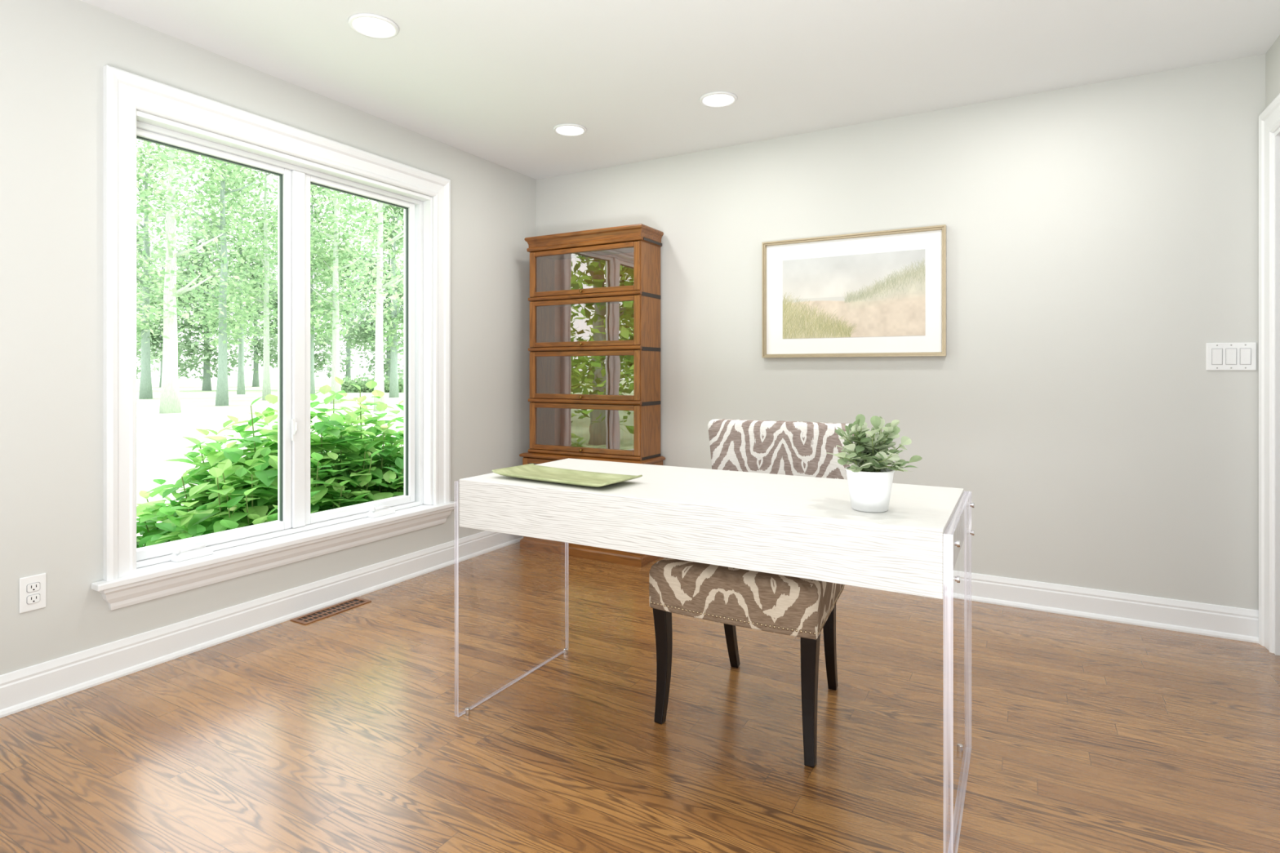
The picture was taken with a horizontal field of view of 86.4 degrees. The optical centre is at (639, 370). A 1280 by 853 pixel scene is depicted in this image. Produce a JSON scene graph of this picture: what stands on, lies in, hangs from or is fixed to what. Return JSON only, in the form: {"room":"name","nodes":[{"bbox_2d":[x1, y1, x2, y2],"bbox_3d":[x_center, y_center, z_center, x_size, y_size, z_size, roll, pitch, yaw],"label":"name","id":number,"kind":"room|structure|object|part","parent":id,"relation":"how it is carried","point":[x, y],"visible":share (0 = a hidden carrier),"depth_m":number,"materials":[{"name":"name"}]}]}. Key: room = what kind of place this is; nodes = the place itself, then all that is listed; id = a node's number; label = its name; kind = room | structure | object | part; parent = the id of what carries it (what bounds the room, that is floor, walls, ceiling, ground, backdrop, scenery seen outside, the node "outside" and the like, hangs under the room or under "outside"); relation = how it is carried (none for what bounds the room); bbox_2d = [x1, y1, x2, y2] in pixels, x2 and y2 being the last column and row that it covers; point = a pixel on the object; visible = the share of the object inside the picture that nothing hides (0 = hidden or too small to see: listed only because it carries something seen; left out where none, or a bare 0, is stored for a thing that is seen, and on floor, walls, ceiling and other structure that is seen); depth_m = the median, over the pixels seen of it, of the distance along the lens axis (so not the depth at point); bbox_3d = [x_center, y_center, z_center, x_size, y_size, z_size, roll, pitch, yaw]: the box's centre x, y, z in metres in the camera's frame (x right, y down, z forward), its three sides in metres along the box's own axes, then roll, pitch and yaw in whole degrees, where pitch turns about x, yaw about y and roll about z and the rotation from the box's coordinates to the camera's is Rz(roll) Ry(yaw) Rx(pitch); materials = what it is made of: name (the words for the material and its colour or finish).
{"room":"office","nodes":[
{"label":"office","id":0,"kind":"room"},
{"bbox_2d":[0,0,536,675],"bbox_3d":[-2.020,0.105,2.517,0.160,2.840,5.350,0,0,29],"label":"wall","id":1,"kind":"structure","parent":0,"point":[54,54],"depth_m":2.45,"materials":[{"name":"paint"}]},
{"bbox_2d":[19,573,46,613],"bbox_3d":[-2.046,0.749,2.298,0.010,0.118,0.072,0,0,29],"label":"wall outlet","id":2,"kind":"object","parent":1,"relation":"attached to","point":[33,588],"visible":1,"depth_m":2.29,"materials":[{"name":"white plastic"}]},
{"bbox_2d":[26,582,39,592],"bbox_3d":[-2.044,0.730,2.297,0.004,0.027,0.033,0,0,29],"label":"socket","id":3,"kind":"object","parent":2,"relation":"attached to","point":[31,587],"depth_m":2.30,"materials":[{"name":"white plastic"}]},
{"bbox_2d":[26,594,39,604],"bbox_3d":[-2.044,0.768,2.297,0.004,0.027,0.033,0,0,29],"label":"socket","id":4,"kind":"object","parent":2,"relation":"attached to","point":[31,598],"depth_m":2.30,"materials":[{"name":"white plastic"}]},
{"bbox_2d":[0,530,523,718],"bbox_3d":[-1.976,1.060,2.406,0.026,0.130,5.200,0,0,29],"label":"baseboard","id":5,"kind":"structure","parent":1,"relation":"attached to","point":[20,690],"depth_m":2.80,"materials":[{"name":"white paint"}]},
{"bbox_2d":[91,64,457,610],"bbox_3d":[-1.580,-0.117,3.239,0.210,1.983,1.770,0,0,29],"label":"window","id":6,"kind":"structure","parent":1,"relation":"in","point":[132,575],"depth_m":3.17,"materials":[{"name":"white paint"}]},
{"bbox_3d":[-1.827,0.719,2.761,0.028,0.034,0.120,0,0,29],"label":"lever","id":7,"kind":"part","parent":6,"relation":"part of","materials":[{"name":"white plastic"}]},
{"bbox_3d":[-1.828,0.744,2.779,0.058,0.032,0.144,0,0,29],"label":"crank handle","id":8,"kind":"part","parent":6,"relation":"part of","materials":[{"name":"white plastic"}]},
{"bbox_3d":[-1.824,-0.102,2.913,0.054,1.681,0.682,0,0,29],"label":"sash","id":9,"kind":"part","parent":6,"relation":"part of","materials":[{"name":"clear glass"}]},
{"bbox_3d":[-1.580,0.772,3.239,0.210,0.024,1.770,0,0,29],"label":"sill","id":10,"kind":"part","parent":6,"relation":"part of","materials":[{"name":"white paint"}]},
{"bbox_3d":[-1.460,-0.102,3.562,0.054,1.681,0.682,0,0,29],"label":"sash","id":11,"kind":"part","parent":6,"relation":"part of","materials":[{"name":"clear glass"}]},
{"bbox_3d":[-1.366,0.719,3.581,0.028,0.034,0.120,0,0,29],"label":"lever","id":12,"kind":"part","parent":6,"relation":"part of","materials":[{"name":"white plastic"}]},
{"bbox_3d":[-1.368,0.744,3.599,0.058,0.032,0.144,0,0,29],"label":"crank handle","id":13,"kind":"part","parent":6,"relation":"part of","materials":[{"name":"white plastic"}]},
{"bbox_2d":[0,542,1279,852],"bbox_3d":[0.316,1.185,1.163,5.560,0.120,5.520,0,0,29],"label":"floor","id":14,"kind":"structure","parent":0,"point":[342,732],"depth_m":2.08,"materials":[{"name":"brown wood"}]},
{"bbox_2d":[289,597,371,625],"bbox_3d":[-1.443,1.123,3.197,0.110,0.004,0.350,0,0,29],"label":"floor vent","id":15,"kind":"object","parent":14,"relation":"in","point":[342,606],"visible":1,"depth_m":3.18,"materials":[{"name":"brown wood"}]},
{"bbox_2d":[300,600,360,621],"bbox_3d":[-1.443,1.123,3.197,0.074,0.001,0.314,0,0,29],"label":"grille","id":16,"kind":"object","parent":15,"relation":"attached to","point":[342,606],"depth_m":3.19,"materials":[{"name":"brown wood"}]},
{"bbox_2d":[519,223,665,567],"bbox_3d":[-0.308,0.136,4.238,0.890,1.978,0.313,0,0,29],"label":"bookcase","id":17,"kind":"object","parent":14,"relation":"on","point":[594,299],"visible":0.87,"depth_m":4.28,"materials":[{"name":"brown wood"}]},
{"bbox_3d":[-0.370,0.760,4.127,0.850,0.419,0.022,0,0,29],"label":"door","id":18,"kind":"part","parent":17,"relation":"part of","materials":[{"name":"brown wood"}]},
{"bbox_3d":[-0.349,-0.457,4.158,0.819,0.022,0.032,0,0,29],"label":"rail","id":19,"kind":"part","parent":17,"relation":"part of","materials":[{"name":"brown wood"}]},
{"bbox_3d":[-0.349,-0.137,4.158,0.819,0.022,0.032,0,0,29],"label":"rail","id":20,"kind":"part","parent":17,"relation":"part of","materials":[{"name":"brown wood"}]},
{"bbox_3d":[-0.349,0.187,4.158,0.819,0.022,0.032,0,0,29],"label":"rail","id":21,"kind":"part","parent":17,"relation":"part of","materials":[{"name":"brown wood"}]},
{"bbox_3d":[-0.349,0.510,4.158,0.819,0.022,0.032,0,0,29],"label":"rail","id":22,"kind":"part","parent":17,"relation":"part of","materials":[{"name":"brown wood"}]},
{"bbox_3d":[-0.349,-0.614,4.159,0.807,0.285,0.022,0,0,29],"label":"door","id":23,"kind":"part","parent":17,"relation":"part of","materials":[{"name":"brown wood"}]},
{"bbox_3d":[-0.349,-0.296,4.159,0.807,0.291,0.022,0,0,29],"label":"door","id":24,"kind":"part","parent":17,"relation":"part of","materials":[{"name":"brown wood"}]},
{"bbox_3d":[-0.349,0.026,4.159,0.807,0.295,0.022,0,0,29],"label":"door","id":25,"kind":"part","parent":17,"relation":"part of","materials":[{"name":"brown wood"}]},
{"bbox_3d":[-0.349,0.349,4.159,0.807,0.294,0.022,0,0,29],"label":"door","id":26,"kind":"part","parent":17,"relation":"part of","materials":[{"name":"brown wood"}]},
{"bbox_3d":[-0.296,-0.806,4.252,0.857,0.093,0.275,0,0,29],"label":"cornice","id":27,"kind":"part","parent":17,"relation":"part of","materials":[{"name":"brown wood"}]},
{"bbox_2d":[455,457,974,852],"bbox_3d":[0.192,0.738,2.123,1.501,0.774,0.614,0,0,29],"label":"desk","id":28,"kind":"object","parent":14,"relation":"on","point":[799,526],"visible":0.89,"depth_m":1.83,"materials":[{"name":"white wood"}]},
{"bbox_3d":[-0.446,0.741,2.481,0.018,0.764,0.614,0,0,29],"label":"panel","id":29,"kind":"part","parent":28,"relation":"part of","materials":[{"name":"clear plastic"}]},
{"bbox_2d":[492,463,642,487],"bbox_3d":[-0.240,0.338,2.187,0.468,0.025,0.196,0,0,34],"label":"tray","id":30,"kind":"object","parent":28,"relation":"on","point":[530,471],"visible":1,"depth_m":2.21,"materials":[{"name":"green ceramic"}]},
{"bbox_2d":[826,413,921,512],"bbox_3d":[0.577,0.230,1.698,0.229,0.242,0.256,0,0,29],"label":"potted plant","id":31,"kind":"object","parent":28,"relation":"on","point":[869,480],"visible":1,"depth_m":1.69,"materials":[{"name":"green plant"}]},
{"bbox_3d":[0.582,0.299,1.727,0.119,0.102,0.119,0,0,29],"label":"pot","id":32,"kind":"part","parent":31,"relation":"part of","materials":[{"name":"white ceramic"}]},
{"bbox_3d":[0.577,0.201,1.700,0.169,0.119,0.207,0,0,29],"label":"stem","id":33,"kind":"part","parent":31,"relation":"part of","materials":[{"name":"green plant"}]},
{"bbox_3d":[0.828,0.741,1.765,0.020,0.764,0.614,0,0,29],"label":"panel","id":34,"kind":"part","parent":28,"relation":"part of","materials":[{"name":"clear plastic"}]},
{"bbox_2d":[648,418,866,767],"bbox_3d":[0.412,0.659,2.307,0.592,0.940,0.632,0,0,29],"label":"dining chair","id":35,"kind":"object","parent":14,"relation":"on","point":[801,607],"visible":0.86,"depth_m":2.14,"materials":[{"name":"fabric"}]},
{"bbox_3d":[0.072,0.940,2.192,0.048,0.374,0.052,0,0,29],"label":"leg","id":36,"kind":"part","parent":35,"relation":"part of","materials":[{"name":"brown wood"}]},
{"bbox_3d":[0.338,0.931,2.563,0.042,0.395,0.114,0,0,29],"label":"leg","id":37,"kind":"part","parent":35,"relation":"part of","materials":[{"name":"brown wood"}]},
{"bbox_3d":[0.382,0.678,2.253,0.538,0.157,0.506,0,0,29],"label":"seat","id":38,"kind":"part","parent":35,"relation":"part of","materials":[{"name":"fabric"}]},
{"bbox_3d":[0.526,0.457,2.511,0.592,0.536,0.165,0,0,29],"label":"backrest","id":39,"kind":"part","parent":35,"relation":"part of","materials":[{"name":"fabric"}]},
{"bbox_3d":[0.489,0.940,1.957,0.048,0.374,0.052,0,0,29],"label":"leg","id":40,"kind":"part","parent":35,"relation":"part of","materials":[{"name":"brown wood"}]},
{"bbox_3d":[0.669,0.931,2.377,0.042,0.395,0.114,0,0,29],"label":"leg","id":41,"kind":"part","parent":35,"relation":"part of","materials":[{"name":"brown wood"}]},
{"bbox_2d":[80,0,1279,179],"bbox_3d":[0.316,-1.375,1.163,5.560,0.120,5.520,0,0,29],"label":"ceiling","id":42,"kind":"structure","parent":0,"point":[491,81],"depth_m":2.86,"materials":[{"name":"paint"}]},
{"bbox_2d":[347,13,399,39],"bbox_3d":[-1.013,-1.310,2.593,0.184,0.009,0.184,0,0,29],"label":"recessed light","id":43,"kind":"object","parent":42,"relation":"in","point":[368,24],"visible":1,"depth_m":2.58,"materials":[{"name":"white paint"}]},
{"bbox_2d":[552,123,586,136],"bbox_3d":[-0.382,-1.310,3.708,0.184,0.009,0.184,0,0,29],"label":"recessed light","id":44,"kind":"object","parent":42,"relation":"in","point":[563,129],"visible":1,"depth_m":3.69,"materials":[{"name":"white paint"}]},
{"bbox_2d":[699,91,737,107],"bbox_3d":[0.379,-1.310,3.293,0.184,0.009,0.184,0,0,29],"label":"recessed light","id":45,"kind":"object","parent":42,"relation":"in","point":[714,99],"visible":1,"depth_m":3.28,"materials":[{"name":"white paint"}]},
{"bbox_2d":[536,53,1265,610],"bbox_3d":[1.677,-0.095,3.421,5.400,2.440,0.150,0,0,29],"label":"wall","id":46,"kind":"structure","parent":0,"point":[1100,235],"depth_m":3.21,"materials":[{"name":"paint"}]},
{"bbox_2d":[761,224,946,357],"bbox_3d":[1.112,-0.401,3.631,0.951,0.652,0.034,0,0,29],"label":"framed picture","id":47,"kind":"object","parent":46,"relation":"attached to","point":[877,293],"visible":1,"depth_m":3.61},
{"bbox_2d":[782,248,924,338],"bbox_3d":[1.121,-0.399,3.630,0.741,0.438,0.001,0,0,29],"label":"artwork","id":48,"kind":"object","parent":47,"relation":"attached to","point":[882,294],"depth_m":3.62},
{"bbox_2d":[943,570,1258,643],"bbox_3d":[0.932,1.060,3.739,3.789,0.130,0.026,0,0,29],"label":"baseboard","id":49,"kind":"structure","parent":46,"relation":"attached to","point":[1237,624],"depth_m":3.06,"materials":[{"name":"white paint"}]},
{"bbox_2d":[1206,342,1256,370],"bbox_3d":[2.491,-0.061,2.871,0.164,0.117,0.012,0,0,29],"label":"light switch","id":50,"kind":"object","parent":46,"relation":"attached to","point":[1220,356],"visible":1,"depth_m":2.87,"materials":[{"name":"white plastic"}]},
{"bbox_2d":[1265,35,1279,108],"bbox_3d":[1.373,-0.095,0.523,0.130,2.440,5.200,0,0,29],"label":"wall","id":51,"kind":"structure","parent":0,"point":[1272,55],"depth_m":2.74,"materials":[{"name":"paint"}]},
{"bbox_2d":[1258,93,1279,655],"bbox_3d":[2.371,0.035,2.323,0.162,2.181,1.047,0,0,29],"label":"door frame","id":52,"kind":"structure","parent":51,"relation":"in","point":[1269,118],"depth_m":2.74,"materials":[{"name":"white paint"}]},
{"label":"outside","id":53,"kind":"structure","parent":0,"visible":0},
{"bbox_2d":[136,378,404,536],"bbox_3d":[-48.727,1.475,31.679,109.830,0.001,180.000,0,0,29],"label":"lawn","id":54,"kind":"structure","parent":53,"point":[159,438],"depth_m":20.52,"materials":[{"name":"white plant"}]},
{"bbox_2d":[136,219,165,380],"bbox_3d":[-39.933,-5.303,51.551,7.257,13.561,7.807,0,0,-33],"label":"tree","id":55,"kind":"object","parent":54,"relation":"on","point":[152,357],"visible":0.07,"depth_m":53.02,"materials":[{"name":"green plant"}]},
{"bbox_2d":[136,243,202,386],"bbox_3d":[-43.582,-5.327,61.900,7.386,13.606,8.011,0,0,-4],"label":"tree","id":56,"kind":"object","parent":54,"relation":"on","point":[158,339],"visible":0.14,"depth_m":61.46,"materials":[{"name":"green plant"}]},
{"bbox_2d":[136,140,213,399],"bbox_3d":[-26.188,-5.569,35.982,7.118,14.093,7.047,0,0,29],"label":"tree","id":57,"kind":"object","parent":54,"relation":"on","point":[145,384],"visible":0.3,"depth_m":35.85,"materials":[{"name":"green plant"}]},
{"bbox_2d":[137,208,261,391],"bbox_3d":[-32.638,-5.261,50.751,7.839,13.473,8.499,0,0,29],"label":"tree","id":58,"kind":"object","parent":54,"relation":"on","point":[191,348],"visible":0.4,"depth_m":49.86,"materials":[{"name":"green plant"}]},
{"bbox_2d":[136,140,272,413],"bbox_3d":[-16.205,-5.265,23.908,6.170,13.485,5.872,0,0,-16],"label":"tree","id":59,"kind":"object","parent":54,"relation":"on","point":[170,398],"visible":0.36,"depth_m":23.83,"materials":[{"name":"green plant"}]},
{"bbox_2d":[136,146,277,405],"bbox_3d":[-17.751,-5.922,28.941,6.116,14.807,7.497,0,0,29],"label":"tree","id":60,"kind":"object","parent":54,"relation":"on","point":[222,389],"visible":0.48,"depth_m":28.80,"materials":[{"name":"green plant"}]},
{"bbox_2d":[176,163,277,394],"bbox_3d":[-25.140,-6.000,43.394,6.769,14.951,6.503,0,0,-13],"label":"tree","id":61,"kind":"object","parent":54,"relation":"on","point":[241,379],"visible":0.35,"depth_m":42.79,"materials":[{"name":"green plant"}]},
{"bbox_2d":[215,238,277,386],"bbox_3d":[-36.464,-5.258,64.547,7.315,13.469,7.384,0,0,29],"label":"tree","id":62,"kind":"object","parent":54,"relation":"on","point":[259,348],"visible":0.17,"depth_m":63.70,"materials":[{"name":"green plant"}]},
{"bbox_2d":[197,160,333,399],"bbox_3d":[-19.020,-6.332,34.325,6.001,15.616,6.761,0,0,29],"label":"tree","id":63,"kind":"object","parent":54,"relation":"on","point":[266,388],"visible":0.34,"depth_m":34.23,"materials":[{"name":"green plant"}]},
{"bbox_2d":[136,376,404,548],"bbox_3d":[-2.014,0.758,4.117,1.380,1.443,3.021,0,0,29],"label":"shrub","id":64,"kind":"object","parent":54,"relation":"on","point":[237,491],"visible":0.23,"depth_m":3.82,"materials":[{"name":"green plant"}]},
{"bbox_2d":[248,217,363,377],"bbox_3d":[-25.960,-5.484,53.283,7.766,13.922,8.124,0,0,29],"label":"tree","id":65,"kind":"object","parent":54,"relation":"on","point":[319,366],"visible":0.14,"depth_m":52.91,"materials":[{"name":"green plant"}]},
{"bbox_2d":[255,182,374,394],"bbox_3d":[-19.164,-5.788,40.253,6.082,14.527,6.222,0,0,-38],"label":"tree","id":66,"kind":"object","parent":54,"relation":"on","point":[319,260],"visible":0.23,"depth_m":39.90,"materials":[{"name":"green plant"}]},
{"bbox_2d":[260,186,399,404],"bbox_3d":[-13.845,-5.679,31.245,6.048,14.310,5.805,0,0,-14],"label":"tree","id":67,"kind":"object","parent":54,"relation":"on","point":[335,368],"visible":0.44,"depth_m":30.94,"materials":[{"name":"green plant"}]},
{"bbox_2d":[315,242,384,381],"bbox_3d":[-27.255,-5.321,63.888,8.166,13.592,7.548,0,0,29],"label":"tree","id":68,"kind":"object","parent":54,"relation":"on","point":[348,362],"visible":0.18,"depth_m":63.83,"materials":[{"name":"green plant"}]},
{"bbox_2d":[310,186,404,411],"bbox_3d":[-9.096,-5.816,24.863,6.189,14.585,6.923,0,0,29],"label":"tree","id":69,"kind":"object","parent":54,"relation":"on","point":[379,350],"visible":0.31,"depth_m":24.87,"materials":[{"name":"green plant"}]},
{"bbox_2d":[327,217,404,380],"bbox_3d":[-19.561,-5.120,52.512,7.221,13.191,8.286,0,0,29],"label":"tree","id":70,"kind":"object","parent":54,"relation":"on","point":[357,325],"visible":0.27,"depth_m":52.15,"materials":[{"name":"green plant"}]},
{"bbox_2d":[340,374,404,392],"bbox_3d":[-18.255,0.931,47.004,4.664,1.365,1.259,0,0,0],"label":"hedge","id":71,"kind":"object","parent":54,"relation":"on","point":[346,386],"visible":0.53,"depth_m":46.61,"materials":[{"name":"green plant"}]},
{"bbox_2d":[341,195,404,397],"bbox_3d":[-13.334,-5.745,38.253,6.586,14.443,6.257,0,0,29],"label":"tree","id":72,"kind":"object","parent":54,"relation":"on","point":[395,316],"visible":0.25,"depth_m":37.82,"materials":[{"name":"green plant"}]}
]}

